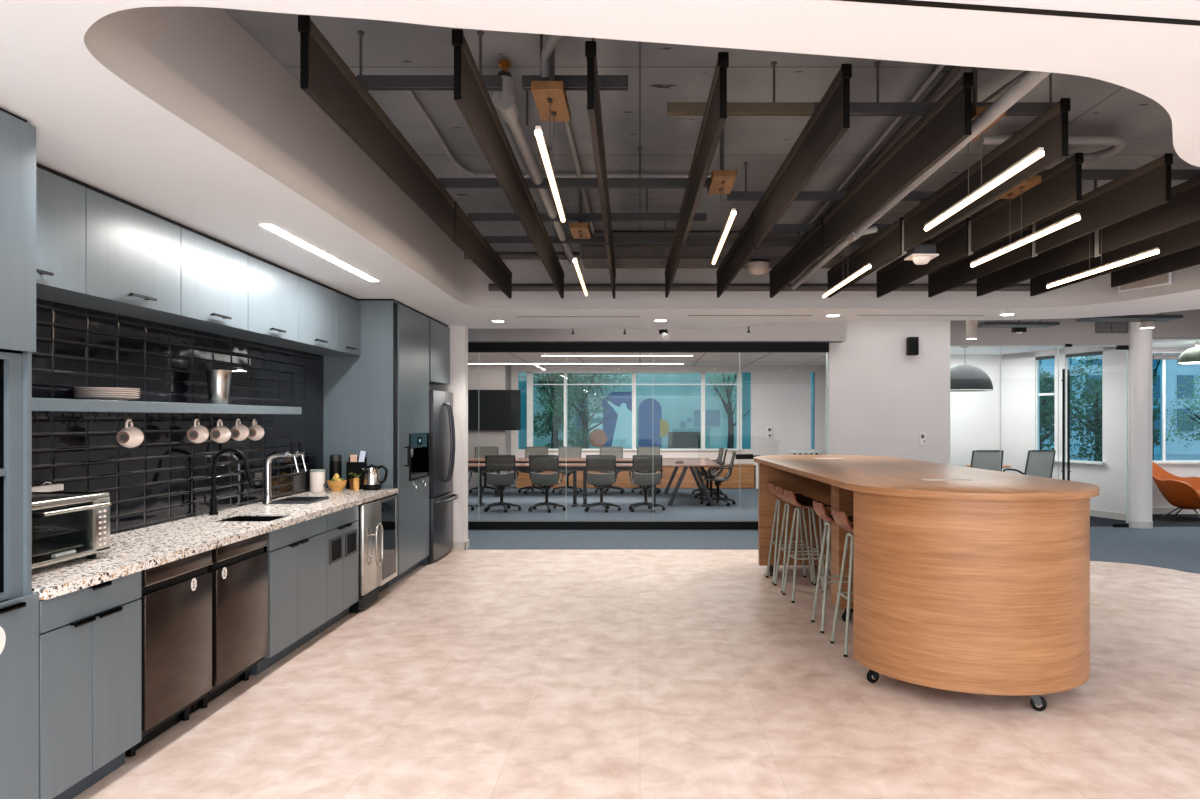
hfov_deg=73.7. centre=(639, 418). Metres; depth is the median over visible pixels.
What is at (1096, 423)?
street tree
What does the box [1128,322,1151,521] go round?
column
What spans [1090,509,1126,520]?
baseboard
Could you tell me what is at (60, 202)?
upper cabinet
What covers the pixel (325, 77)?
acoustic baffle
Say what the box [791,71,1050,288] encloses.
pipe
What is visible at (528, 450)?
chair
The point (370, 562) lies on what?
ice maker
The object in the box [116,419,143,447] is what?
mug
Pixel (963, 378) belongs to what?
dome pendant
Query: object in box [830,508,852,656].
bar stool
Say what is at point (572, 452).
chair
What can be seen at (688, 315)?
ceiling vent
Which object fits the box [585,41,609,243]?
acoustic baffle
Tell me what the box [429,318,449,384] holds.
upper cabinet
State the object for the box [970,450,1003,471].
chair
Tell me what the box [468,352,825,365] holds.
ceiling
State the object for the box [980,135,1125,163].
conduit
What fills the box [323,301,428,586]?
tall cabinet
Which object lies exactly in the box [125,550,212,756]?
dishwasher
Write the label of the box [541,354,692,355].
recessed light
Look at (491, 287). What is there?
beam
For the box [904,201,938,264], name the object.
pendant light
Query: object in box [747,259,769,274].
ceiling speaker
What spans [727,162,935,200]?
channel
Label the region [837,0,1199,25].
ceiling vent
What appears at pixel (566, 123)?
conduit
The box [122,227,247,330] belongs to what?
upper cabinet
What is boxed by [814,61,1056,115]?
channel
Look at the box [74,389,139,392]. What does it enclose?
plate
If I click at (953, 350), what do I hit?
ceiling
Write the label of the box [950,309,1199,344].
wall
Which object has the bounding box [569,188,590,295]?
linear pendant
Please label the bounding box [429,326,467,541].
wall
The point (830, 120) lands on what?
acoustic baffle
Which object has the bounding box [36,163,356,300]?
trim
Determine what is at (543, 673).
floor
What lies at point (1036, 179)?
linear pendant
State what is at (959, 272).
acoustic baffle
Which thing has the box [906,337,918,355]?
wall speaker
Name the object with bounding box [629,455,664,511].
chair
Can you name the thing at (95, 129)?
ceiling
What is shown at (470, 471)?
chair
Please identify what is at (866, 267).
diffuser
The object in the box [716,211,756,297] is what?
acoustic baffle
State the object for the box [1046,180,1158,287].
linear pendant
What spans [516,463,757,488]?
credenza
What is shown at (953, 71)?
conduit
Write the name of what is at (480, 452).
chair
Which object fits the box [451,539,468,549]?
baseboard
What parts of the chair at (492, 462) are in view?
leg, backrest, frame, seat, leg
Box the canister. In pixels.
[309,469,325,491]
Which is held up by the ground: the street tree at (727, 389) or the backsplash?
the street tree at (727, 389)
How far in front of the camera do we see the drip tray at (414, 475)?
8.19 m
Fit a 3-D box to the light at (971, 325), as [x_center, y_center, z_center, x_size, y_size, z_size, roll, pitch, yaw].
[4.230,-1.335,10.200,0.132,0.630,0.132,0,0,0]
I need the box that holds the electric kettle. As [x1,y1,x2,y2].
[362,464,387,489]
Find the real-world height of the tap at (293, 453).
0.228 m
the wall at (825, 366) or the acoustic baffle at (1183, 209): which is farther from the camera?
the wall at (825, 366)
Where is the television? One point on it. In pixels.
(487, 409)
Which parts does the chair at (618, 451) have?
seat, backrest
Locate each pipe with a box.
[464,252,579,259]
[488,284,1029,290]
[492,60,574,263]
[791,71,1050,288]
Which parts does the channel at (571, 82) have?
hanger rod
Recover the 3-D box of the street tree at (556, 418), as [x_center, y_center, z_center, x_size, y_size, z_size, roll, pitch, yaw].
[-2.276,-0.483,22.545,1.933,4.674,1.940,0,0,41]
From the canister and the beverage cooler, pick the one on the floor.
the beverage cooler
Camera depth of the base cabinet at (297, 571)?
5.22 m
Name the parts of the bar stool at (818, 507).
leg, leg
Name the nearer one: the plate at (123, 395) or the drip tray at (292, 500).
the plate at (123, 395)
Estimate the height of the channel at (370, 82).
0.242 m
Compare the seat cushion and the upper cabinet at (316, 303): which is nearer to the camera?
the upper cabinet at (316, 303)
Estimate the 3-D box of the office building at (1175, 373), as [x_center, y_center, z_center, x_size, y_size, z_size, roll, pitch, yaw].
[29.000,-5.300,42.975,30.000,14.300,2.050,0,0,0]
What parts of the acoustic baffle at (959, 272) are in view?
rail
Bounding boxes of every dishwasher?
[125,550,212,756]
[191,533,268,712]
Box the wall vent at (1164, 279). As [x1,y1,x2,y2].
[1118,272,1170,291]
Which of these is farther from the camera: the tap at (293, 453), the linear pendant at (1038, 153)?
the tap at (293, 453)
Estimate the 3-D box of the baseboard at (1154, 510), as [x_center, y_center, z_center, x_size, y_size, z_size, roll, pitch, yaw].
[10.650,1.492,12.992,4.700,0.104,0.015,0,0,0]
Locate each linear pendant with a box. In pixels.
[531,48,570,221]
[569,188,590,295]
[708,127,736,264]
[823,242,870,297]
[924,67,1043,230]
[971,131,1080,266]
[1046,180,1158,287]
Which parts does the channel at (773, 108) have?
hanger rod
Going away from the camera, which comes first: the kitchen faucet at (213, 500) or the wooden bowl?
the kitchen faucet at (213, 500)
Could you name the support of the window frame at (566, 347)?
in the wall at (806, 331)
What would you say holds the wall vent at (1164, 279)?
attached to the ceiling bulkhead
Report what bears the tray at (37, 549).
on the toaster oven
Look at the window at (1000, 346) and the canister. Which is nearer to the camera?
the canister
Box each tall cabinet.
[0,110,38,798]
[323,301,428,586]
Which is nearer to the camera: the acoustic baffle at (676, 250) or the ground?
the acoustic baffle at (676, 250)
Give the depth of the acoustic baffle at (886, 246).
6.25 m
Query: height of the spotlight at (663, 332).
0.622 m
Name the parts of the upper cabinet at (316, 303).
door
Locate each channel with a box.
[357,31,501,90]
[438,147,710,187]
[468,188,705,221]
[483,212,689,243]
[522,34,627,90]
[667,61,813,115]
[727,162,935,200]
[770,224,890,231]
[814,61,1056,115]
[1036,157,1199,179]
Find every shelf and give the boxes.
[0,468,6,475]
[32,398,301,422]
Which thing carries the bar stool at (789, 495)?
on the floor
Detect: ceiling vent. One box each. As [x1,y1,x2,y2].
[517,316,639,316]
[688,315,811,315]
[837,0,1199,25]
[857,315,983,315]
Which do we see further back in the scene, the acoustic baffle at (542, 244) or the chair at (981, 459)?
the chair at (981, 459)
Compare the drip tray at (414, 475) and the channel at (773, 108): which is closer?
the channel at (773, 108)
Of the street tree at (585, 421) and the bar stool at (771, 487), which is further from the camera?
the street tree at (585, 421)
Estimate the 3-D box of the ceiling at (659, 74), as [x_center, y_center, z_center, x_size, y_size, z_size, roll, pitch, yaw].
[3.500,-1.725,3.300,19.000,0.150,16.600,0,0,0]
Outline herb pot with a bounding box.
[348,472,361,489]
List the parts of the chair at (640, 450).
backrest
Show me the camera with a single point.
(1018, 330)
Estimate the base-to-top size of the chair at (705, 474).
0.951 m
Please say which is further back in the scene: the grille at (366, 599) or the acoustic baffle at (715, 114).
the grille at (366, 599)
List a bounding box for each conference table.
[468,458,651,496]
[468,463,656,506]
[662,458,719,505]
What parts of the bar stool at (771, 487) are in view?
leg, leg, leg, leg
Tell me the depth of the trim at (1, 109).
7.34 m
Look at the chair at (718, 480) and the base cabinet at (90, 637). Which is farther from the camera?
the chair at (718, 480)
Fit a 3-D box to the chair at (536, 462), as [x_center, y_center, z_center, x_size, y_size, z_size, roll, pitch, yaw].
[-1.546,1.062,13.436,0.615,0.951,0.644,0,0,3]
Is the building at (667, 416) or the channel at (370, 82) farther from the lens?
the building at (667, 416)
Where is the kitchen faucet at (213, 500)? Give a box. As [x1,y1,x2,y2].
[203,448,253,514]
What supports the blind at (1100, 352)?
attached to the window at (1038, 394)
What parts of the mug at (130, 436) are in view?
handle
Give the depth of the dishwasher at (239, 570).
4.46 m
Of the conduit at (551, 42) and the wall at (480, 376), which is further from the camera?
the wall at (480, 376)
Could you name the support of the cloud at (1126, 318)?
hanging from the ceiling at (659, 74)
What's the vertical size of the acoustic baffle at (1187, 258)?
0.254 m
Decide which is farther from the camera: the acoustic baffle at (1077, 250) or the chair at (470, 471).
the chair at (470, 471)
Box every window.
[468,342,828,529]
[518,371,813,450]
[950,345,1116,478]
[1036,351,1105,464]
[1152,353,1199,462]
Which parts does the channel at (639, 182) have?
hanger rod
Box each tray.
[32,544,86,556]
[271,497,328,503]
[411,472,427,478]
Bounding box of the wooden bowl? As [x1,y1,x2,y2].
[327,480,346,490]
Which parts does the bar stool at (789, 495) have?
leg, leg, leg, leg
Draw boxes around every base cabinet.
[39,571,140,798]
[250,515,326,674]
[306,505,358,634]
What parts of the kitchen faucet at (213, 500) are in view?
lever handle, spout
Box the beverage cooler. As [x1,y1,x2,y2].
[376,494,397,592]
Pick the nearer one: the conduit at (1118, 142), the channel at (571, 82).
the channel at (571, 82)
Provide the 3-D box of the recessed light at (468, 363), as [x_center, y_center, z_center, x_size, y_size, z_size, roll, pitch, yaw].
[-2.275,-1.194,17.200,6.450,0.032,0.060,0,0,0]
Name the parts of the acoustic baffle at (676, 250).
rail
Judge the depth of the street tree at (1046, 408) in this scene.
19.68 m
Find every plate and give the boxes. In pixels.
[73,394,139,396]
[73,396,139,400]
[74,387,139,389]
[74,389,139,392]
[74,392,139,394]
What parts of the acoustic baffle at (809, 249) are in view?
rail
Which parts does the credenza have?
door, door, door, door, door, door, door, door, panel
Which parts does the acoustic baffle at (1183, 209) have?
joint plate, rail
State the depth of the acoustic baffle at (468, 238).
6.06 m
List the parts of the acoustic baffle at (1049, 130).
joint plate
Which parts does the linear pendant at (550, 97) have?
stem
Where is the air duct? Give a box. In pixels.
[580,232,878,267]
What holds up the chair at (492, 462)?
on the floor
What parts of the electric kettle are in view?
lid, handle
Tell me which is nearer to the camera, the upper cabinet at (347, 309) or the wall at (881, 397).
the upper cabinet at (347, 309)
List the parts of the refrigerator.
door, freezer drawer, handle, handle, door, handle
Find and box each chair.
[468,469,473,510]
[469,447,497,492]
[484,455,520,512]
[518,447,548,493]
[528,455,565,512]
[552,447,581,493]
[584,455,620,512]
[595,447,623,493]
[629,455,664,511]
[631,447,660,493]
[692,448,723,495]
[695,449,727,499]
[700,451,735,505]
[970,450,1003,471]
[1003,450,1055,477]
[1152,461,1199,517]
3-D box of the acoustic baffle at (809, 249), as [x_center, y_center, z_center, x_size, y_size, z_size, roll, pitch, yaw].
[1.270,-1.282,6.619,0.042,0.254,2.042,0,0,-1]
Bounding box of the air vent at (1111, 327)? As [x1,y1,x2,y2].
[1095,322,1127,332]
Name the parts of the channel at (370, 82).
hanger rod, hanger rod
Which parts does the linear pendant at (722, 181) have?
stem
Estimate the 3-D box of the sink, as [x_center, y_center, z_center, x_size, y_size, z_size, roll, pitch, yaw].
[-2.480,0.750,5.120,0.380,0.219,0.340,0,0,0]
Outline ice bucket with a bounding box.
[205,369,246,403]
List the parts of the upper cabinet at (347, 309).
door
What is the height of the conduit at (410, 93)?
0.025 m
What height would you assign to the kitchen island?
1.170 m
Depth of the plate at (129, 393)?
4.05 m
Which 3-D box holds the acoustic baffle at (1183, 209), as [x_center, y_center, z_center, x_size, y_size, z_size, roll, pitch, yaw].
[3.237,-1.277,4.979,0.042,0.264,1.385,0,0,-1]
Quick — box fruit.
[333,472,339,480]
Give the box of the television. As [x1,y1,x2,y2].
[468,390,520,429]
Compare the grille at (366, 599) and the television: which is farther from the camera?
the television
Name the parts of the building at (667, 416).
window panel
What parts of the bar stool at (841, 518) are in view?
leg, leg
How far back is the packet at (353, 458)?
7.27 m
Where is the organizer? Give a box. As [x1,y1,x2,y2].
[346,457,366,488]
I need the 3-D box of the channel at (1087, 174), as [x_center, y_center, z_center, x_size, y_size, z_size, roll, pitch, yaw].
[3.275,-1.528,4.690,2.050,0.242,0.040,0,0,0]
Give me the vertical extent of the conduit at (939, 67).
0.025 m
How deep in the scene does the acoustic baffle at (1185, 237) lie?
6.06 m
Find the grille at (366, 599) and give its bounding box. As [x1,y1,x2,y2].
[359,588,378,608]
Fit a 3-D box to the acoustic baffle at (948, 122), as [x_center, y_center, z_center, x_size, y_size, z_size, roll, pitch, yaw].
[1.312,-1.282,4.417,0.042,0.254,2.342,0,0,-1]
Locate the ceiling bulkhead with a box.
[84,6,1199,308]
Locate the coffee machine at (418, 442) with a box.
[409,433,428,480]
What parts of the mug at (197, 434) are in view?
handle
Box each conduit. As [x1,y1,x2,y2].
[406,91,711,177]
[540,35,561,77]
[563,121,595,235]
[799,64,944,235]
[816,66,964,223]
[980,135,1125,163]
[982,71,1027,101]
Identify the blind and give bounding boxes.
[1036,356,1054,359]
[1066,351,1102,357]
[1152,354,1180,358]
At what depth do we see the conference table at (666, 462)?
14.16 m
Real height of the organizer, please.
0.284 m
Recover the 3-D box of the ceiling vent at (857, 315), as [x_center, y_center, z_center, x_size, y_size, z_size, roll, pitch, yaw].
[2.969,-1.099,8.462,1.358,0.005,0.040,0,0,0]
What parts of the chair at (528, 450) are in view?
seat, backrest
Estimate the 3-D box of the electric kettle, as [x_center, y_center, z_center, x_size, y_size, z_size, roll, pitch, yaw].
[-2.391,0.520,7.179,0.204,0.230,0.160,0,0,31]
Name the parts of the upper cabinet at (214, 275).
door, handle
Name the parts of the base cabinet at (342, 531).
door, slot frame, drawer, door, slot frame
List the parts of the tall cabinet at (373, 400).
handle, door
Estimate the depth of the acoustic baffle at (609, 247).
6.09 m
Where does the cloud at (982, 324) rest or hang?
hanging from the ceiling at (659, 74)
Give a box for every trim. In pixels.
[0,108,447,326]
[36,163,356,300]
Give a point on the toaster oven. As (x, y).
(66, 526)
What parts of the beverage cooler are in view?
door glass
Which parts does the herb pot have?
pot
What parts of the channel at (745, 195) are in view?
hanger rod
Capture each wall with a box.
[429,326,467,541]
[468,321,844,342]
[468,364,510,489]
[511,366,824,485]
[825,366,825,454]
[829,321,949,464]
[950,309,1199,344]
[950,354,1001,466]
[1002,347,1126,513]
[1152,348,1199,507]
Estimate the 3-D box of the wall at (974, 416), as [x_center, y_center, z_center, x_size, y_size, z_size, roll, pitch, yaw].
[5.450,0.175,14.575,2.300,2.750,0.150,0,0,0]
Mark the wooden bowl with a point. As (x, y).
(333, 485)
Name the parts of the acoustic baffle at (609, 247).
felt panel, rail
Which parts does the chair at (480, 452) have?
backrest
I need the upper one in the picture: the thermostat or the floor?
the thermostat
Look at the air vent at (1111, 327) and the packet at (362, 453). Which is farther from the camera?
the air vent at (1111, 327)
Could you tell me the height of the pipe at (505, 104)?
0.252 m
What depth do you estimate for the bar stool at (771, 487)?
7.61 m
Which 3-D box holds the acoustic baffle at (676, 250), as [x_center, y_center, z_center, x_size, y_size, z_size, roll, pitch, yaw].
[0.269,-1.282,6.484,0.042,0.254,2.272,0,0,-1]
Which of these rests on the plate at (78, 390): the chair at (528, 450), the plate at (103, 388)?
the plate at (103, 388)
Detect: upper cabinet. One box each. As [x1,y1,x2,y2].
[36,167,85,293]
[36,188,180,314]
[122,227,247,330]
[197,255,297,341]
[257,276,335,350]
[297,292,359,355]
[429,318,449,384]
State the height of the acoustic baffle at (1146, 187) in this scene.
0.264 m
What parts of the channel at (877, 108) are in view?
hanger rod, hanger rod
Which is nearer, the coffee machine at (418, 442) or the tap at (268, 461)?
the tap at (268, 461)
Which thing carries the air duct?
attached to the ceiling at (659, 74)
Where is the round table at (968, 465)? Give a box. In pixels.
[966,464,1010,467]
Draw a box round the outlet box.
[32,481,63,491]
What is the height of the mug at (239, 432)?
0.156 m
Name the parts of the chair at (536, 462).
leg, backrest, frame, seat, leg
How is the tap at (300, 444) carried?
on the tap at (268, 461)
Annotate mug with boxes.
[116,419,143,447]
[187,418,208,443]
[210,419,230,442]
[230,418,248,440]
[248,419,264,440]
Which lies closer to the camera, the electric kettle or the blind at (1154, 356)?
the electric kettle
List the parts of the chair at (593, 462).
leg, seat, backrest, frame, leg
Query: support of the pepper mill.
on the countertop
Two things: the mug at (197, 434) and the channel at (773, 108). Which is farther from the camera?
the mug at (197, 434)
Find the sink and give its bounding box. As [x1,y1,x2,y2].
[219,516,292,551]
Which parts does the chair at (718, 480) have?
seat, armrest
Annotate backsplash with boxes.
[32,298,322,534]
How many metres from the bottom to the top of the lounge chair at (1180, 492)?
0.892 m
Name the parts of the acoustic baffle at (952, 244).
rail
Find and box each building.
[533,373,736,448]
[1040,355,1199,453]
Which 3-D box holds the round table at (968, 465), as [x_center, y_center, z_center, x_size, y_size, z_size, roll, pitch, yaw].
[6.000,1.169,13.780,0.720,0.749,0.720,0,0,0]
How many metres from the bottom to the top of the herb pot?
0.160 m
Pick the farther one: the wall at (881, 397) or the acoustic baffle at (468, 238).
the wall at (881, 397)
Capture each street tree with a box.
[533,373,591,448]
[533,373,637,448]
[705,373,736,448]
[1040,368,1072,449]
[1041,355,1101,461]
[1165,375,1199,446]
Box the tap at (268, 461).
[262,442,306,503]
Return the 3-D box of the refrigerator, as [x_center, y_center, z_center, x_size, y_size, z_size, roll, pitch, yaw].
[-2.490,0.621,8.985,0.820,1.858,0.890,0,0,0]
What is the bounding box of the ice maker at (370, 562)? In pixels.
[349,500,382,612]
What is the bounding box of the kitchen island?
[754,455,1099,710]
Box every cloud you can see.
[977,319,1059,326]
[1077,313,1182,321]
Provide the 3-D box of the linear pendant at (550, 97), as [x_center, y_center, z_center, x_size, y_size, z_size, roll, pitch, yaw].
[-0.370,-1.316,3.390,0.130,0.666,1.220,0,0,0]
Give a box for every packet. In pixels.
[350,455,356,461]
[358,451,365,461]
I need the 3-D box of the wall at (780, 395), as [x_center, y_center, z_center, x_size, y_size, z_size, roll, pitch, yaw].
[-0.850,0.150,18.400,10.300,2.800,0.200,0,0,0]
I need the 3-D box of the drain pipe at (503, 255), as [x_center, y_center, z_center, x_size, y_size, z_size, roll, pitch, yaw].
[-1.075,-1.490,7.300,1.050,0.068,0.070,0,0,0]
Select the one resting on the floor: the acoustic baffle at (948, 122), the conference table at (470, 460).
the conference table at (470, 460)
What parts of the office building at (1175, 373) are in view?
pane, pane, pane, pane, pane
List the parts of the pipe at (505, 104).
hanger rod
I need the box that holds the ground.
[1070,454,1199,460]
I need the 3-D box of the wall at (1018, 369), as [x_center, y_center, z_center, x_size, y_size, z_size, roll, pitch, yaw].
[7.058,0.175,13.242,0.100,2.750,2.704,0,0,-19]
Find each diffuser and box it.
[535,130,564,221]
[573,259,587,295]
[712,211,735,264]
[823,265,870,297]
[924,151,1043,230]
[971,216,1080,266]
[1046,250,1158,287]
[1179,362,1199,363]
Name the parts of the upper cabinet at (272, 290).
door, handle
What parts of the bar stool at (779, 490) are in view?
leg, leg, leg, leg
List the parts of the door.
pull handle, pull handle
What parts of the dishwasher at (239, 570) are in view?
pocket handle, door, control panel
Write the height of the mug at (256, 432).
0.157 m
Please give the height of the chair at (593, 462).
0.951 m
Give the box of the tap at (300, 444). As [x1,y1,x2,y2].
[298,442,306,471]
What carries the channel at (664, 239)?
hanging from the ceiling at (659, 74)
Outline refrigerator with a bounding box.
[427,390,457,563]
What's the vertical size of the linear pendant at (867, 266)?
0.666 m
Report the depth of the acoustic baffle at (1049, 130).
4.14 m
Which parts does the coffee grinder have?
lid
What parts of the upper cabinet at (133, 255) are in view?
door, handle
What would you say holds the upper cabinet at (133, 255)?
attached to the wall
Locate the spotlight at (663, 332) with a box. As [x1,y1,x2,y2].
[659,329,668,339]
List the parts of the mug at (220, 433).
handle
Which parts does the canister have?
lid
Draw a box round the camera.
[1012,320,1026,333]
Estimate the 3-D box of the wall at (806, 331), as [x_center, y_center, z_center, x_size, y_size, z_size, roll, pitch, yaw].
[-1.590,-1.360,11.140,8.820,0.580,0.320,0,0,0]
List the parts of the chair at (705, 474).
seat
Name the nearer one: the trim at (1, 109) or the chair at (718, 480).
the trim at (1, 109)
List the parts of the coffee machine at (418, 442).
control panel, display glass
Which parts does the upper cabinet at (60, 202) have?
handle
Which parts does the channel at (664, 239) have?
hanger rod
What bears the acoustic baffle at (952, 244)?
hanging from the channel
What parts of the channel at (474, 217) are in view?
hanger rod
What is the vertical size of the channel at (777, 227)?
0.242 m
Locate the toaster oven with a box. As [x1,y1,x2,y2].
[32,492,111,568]
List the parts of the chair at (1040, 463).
armrest, backrest, frame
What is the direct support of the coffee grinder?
on the countertop
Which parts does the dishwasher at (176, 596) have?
pocket handle, door, control panel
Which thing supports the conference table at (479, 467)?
on the floor
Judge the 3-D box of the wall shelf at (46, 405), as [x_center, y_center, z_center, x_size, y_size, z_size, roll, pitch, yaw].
[-2.765,-0.036,4.600,0.271,0.114,3.240,0,0,0]
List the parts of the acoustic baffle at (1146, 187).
joint plate, rail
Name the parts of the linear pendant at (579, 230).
stem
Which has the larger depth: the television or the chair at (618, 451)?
the television
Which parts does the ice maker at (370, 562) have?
door, handle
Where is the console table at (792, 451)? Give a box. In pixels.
[789,450,820,454]
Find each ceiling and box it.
[0,0,1199,328]
[222,8,1199,253]
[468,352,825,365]
[950,339,1199,353]
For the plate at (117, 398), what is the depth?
4.06 m
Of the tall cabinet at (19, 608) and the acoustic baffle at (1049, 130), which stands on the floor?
the tall cabinet at (19, 608)
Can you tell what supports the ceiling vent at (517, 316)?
in the ceiling at (95, 129)
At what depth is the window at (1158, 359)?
13.06 m
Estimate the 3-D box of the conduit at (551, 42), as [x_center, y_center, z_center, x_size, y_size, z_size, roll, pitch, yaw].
[-0.327,-1.534,3.234,0.070,0.177,0.405,0,0,-23]
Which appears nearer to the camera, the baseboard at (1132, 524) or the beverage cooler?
the beverage cooler
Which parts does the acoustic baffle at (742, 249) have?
rail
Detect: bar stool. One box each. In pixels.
[766,482,812,583]
[774,485,822,592]
[782,489,830,602]
[811,499,852,632]
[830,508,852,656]
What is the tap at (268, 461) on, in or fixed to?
on the countertop
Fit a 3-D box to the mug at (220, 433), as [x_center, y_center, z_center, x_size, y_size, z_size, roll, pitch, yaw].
[-2.747,0.080,5.227,0.117,0.157,0.113,0,0,-2]
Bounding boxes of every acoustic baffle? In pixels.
[298,15,454,239]
[451,201,511,297]
[452,29,534,240]
[531,203,563,297]
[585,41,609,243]
[605,207,615,297]
[665,208,684,297]
[680,52,728,245]
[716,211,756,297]
[753,64,851,247]
[769,218,825,297]
[823,72,973,252]
[827,217,903,297]
[876,218,970,297]
[902,98,1069,254]
[928,224,1032,296]
[968,153,1083,254]
[977,232,1094,295]
[1030,220,1199,295]
[1032,153,1172,256]
[1094,176,1199,256]
[1111,246,1199,286]
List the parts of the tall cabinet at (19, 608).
handle, door, door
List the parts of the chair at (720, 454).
seat, backrest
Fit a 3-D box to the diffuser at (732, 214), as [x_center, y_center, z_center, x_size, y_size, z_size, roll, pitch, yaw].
[0.462,-0.996,4.485,0.025,0.025,1.226,0,0,1]
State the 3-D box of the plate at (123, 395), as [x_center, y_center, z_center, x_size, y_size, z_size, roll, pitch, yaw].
[-2.768,-0.115,4.158,0.290,0.022,0.290,0,0,0]
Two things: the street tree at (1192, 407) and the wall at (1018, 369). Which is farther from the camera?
the street tree at (1192, 407)
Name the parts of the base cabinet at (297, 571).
door, handle, drawer, handle, door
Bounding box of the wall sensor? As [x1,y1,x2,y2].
[767,426,771,437]
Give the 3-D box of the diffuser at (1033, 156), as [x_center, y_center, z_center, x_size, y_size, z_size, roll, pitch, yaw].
[1.502,-0.996,3.595,0.025,0.025,1.186,0,0,0]
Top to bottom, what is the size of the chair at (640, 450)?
0.951 m
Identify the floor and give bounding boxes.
[73,486,1199,798]
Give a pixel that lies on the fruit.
(336, 475)
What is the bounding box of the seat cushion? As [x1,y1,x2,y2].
[1195,490,1199,507]
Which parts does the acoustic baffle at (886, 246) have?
rail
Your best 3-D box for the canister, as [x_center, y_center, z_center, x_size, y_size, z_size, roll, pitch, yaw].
[-2.830,0.539,7.020,0.132,0.192,0.131,0,0,0]
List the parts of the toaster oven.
handle, door frame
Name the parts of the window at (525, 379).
pane, pane, pane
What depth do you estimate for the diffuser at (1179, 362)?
12.11 m
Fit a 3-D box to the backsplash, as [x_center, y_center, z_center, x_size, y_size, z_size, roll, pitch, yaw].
[-2.907,0.000,5.155,0.010,1.300,4.350,0,0,0]
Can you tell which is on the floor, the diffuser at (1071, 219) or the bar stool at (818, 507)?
the bar stool at (818, 507)
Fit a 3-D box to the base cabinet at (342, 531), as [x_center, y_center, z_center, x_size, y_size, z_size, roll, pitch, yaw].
[-2.554,1.113,6.048,0.672,0.871,0.645,0,0,0]
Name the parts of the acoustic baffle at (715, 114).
rail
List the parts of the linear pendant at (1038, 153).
stem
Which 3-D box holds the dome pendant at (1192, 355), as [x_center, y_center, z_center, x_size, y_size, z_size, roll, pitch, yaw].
[8.360,-1.005,12.000,0.500,0.330,0.500,0,0,0]
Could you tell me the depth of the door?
11.41 m
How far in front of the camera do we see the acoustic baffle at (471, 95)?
3.47 m
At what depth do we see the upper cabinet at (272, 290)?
5.56 m
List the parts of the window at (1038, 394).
frame, frame, frame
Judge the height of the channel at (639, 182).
0.242 m
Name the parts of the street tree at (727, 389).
crown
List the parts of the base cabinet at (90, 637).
door, handle, drawer, handle, handle, door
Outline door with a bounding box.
[1061,345,1128,526]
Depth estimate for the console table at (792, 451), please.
17.72 m
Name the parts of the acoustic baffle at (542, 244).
rail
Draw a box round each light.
[261,225,376,280]
[468,363,683,363]
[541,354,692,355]
[966,320,976,339]
[1139,313,1154,328]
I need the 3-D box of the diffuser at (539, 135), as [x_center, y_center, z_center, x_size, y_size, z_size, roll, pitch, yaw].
[-0.369,-0.996,3.390,0.025,0.025,1.216,0,0,-1]
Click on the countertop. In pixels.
(137, 550)
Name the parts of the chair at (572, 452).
backrest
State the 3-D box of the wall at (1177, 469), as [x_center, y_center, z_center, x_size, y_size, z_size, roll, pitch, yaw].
[10.650,0.175,13.075,4.700,2.750,0.150,0,0,0]
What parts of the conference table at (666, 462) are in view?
leg, leg, leg, leg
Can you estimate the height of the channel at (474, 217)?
0.242 m
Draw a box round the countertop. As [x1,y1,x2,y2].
[32,488,397,599]
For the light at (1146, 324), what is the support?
in the ceiling at (659, 74)
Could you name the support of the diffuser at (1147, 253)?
attached to the linear pendant at (1153, 251)
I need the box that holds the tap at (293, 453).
[290,442,298,472]
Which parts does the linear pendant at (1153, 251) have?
stem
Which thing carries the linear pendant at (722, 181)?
hanging from the ceiling at (659, 74)
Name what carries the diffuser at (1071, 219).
attached to the linear pendant at (1036, 179)
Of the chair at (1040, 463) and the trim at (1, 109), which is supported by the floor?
the chair at (1040, 463)
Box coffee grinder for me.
[330,454,341,479]
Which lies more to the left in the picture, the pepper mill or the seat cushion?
the pepper mill
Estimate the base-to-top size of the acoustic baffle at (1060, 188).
0.264 m
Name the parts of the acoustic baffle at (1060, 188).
joint plate, rail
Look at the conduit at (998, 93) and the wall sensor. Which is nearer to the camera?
the conduit at (998, 93)
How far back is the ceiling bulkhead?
4.46 m
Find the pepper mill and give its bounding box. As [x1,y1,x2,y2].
[353,478,358,490]
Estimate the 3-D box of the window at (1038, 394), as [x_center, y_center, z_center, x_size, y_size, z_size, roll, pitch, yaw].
[7.032,-0.180,13.163,0.160,1.780,1.430,0,0,-19]
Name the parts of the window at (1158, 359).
pane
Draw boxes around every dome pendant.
[950,365,992,391]
[1177,342,1199,363]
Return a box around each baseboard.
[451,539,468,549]
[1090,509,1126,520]
[1126,520,1152,528]
[1152,508,1199,513]
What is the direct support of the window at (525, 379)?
in the wall at (780, 395)
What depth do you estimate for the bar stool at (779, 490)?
7.27 m
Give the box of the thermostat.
[919,432,925,444]
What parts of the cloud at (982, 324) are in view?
felt panel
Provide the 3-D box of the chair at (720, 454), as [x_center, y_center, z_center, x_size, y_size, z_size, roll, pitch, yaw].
[1.373,1.062,16.272,0.644,0.951,0.615,0,0,-2]
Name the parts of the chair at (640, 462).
leg, seat, frame, backrest, leg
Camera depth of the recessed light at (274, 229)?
5.21 m
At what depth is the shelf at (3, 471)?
2.88 m
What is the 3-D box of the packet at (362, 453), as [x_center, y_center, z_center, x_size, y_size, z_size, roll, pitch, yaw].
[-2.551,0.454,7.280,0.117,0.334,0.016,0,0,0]

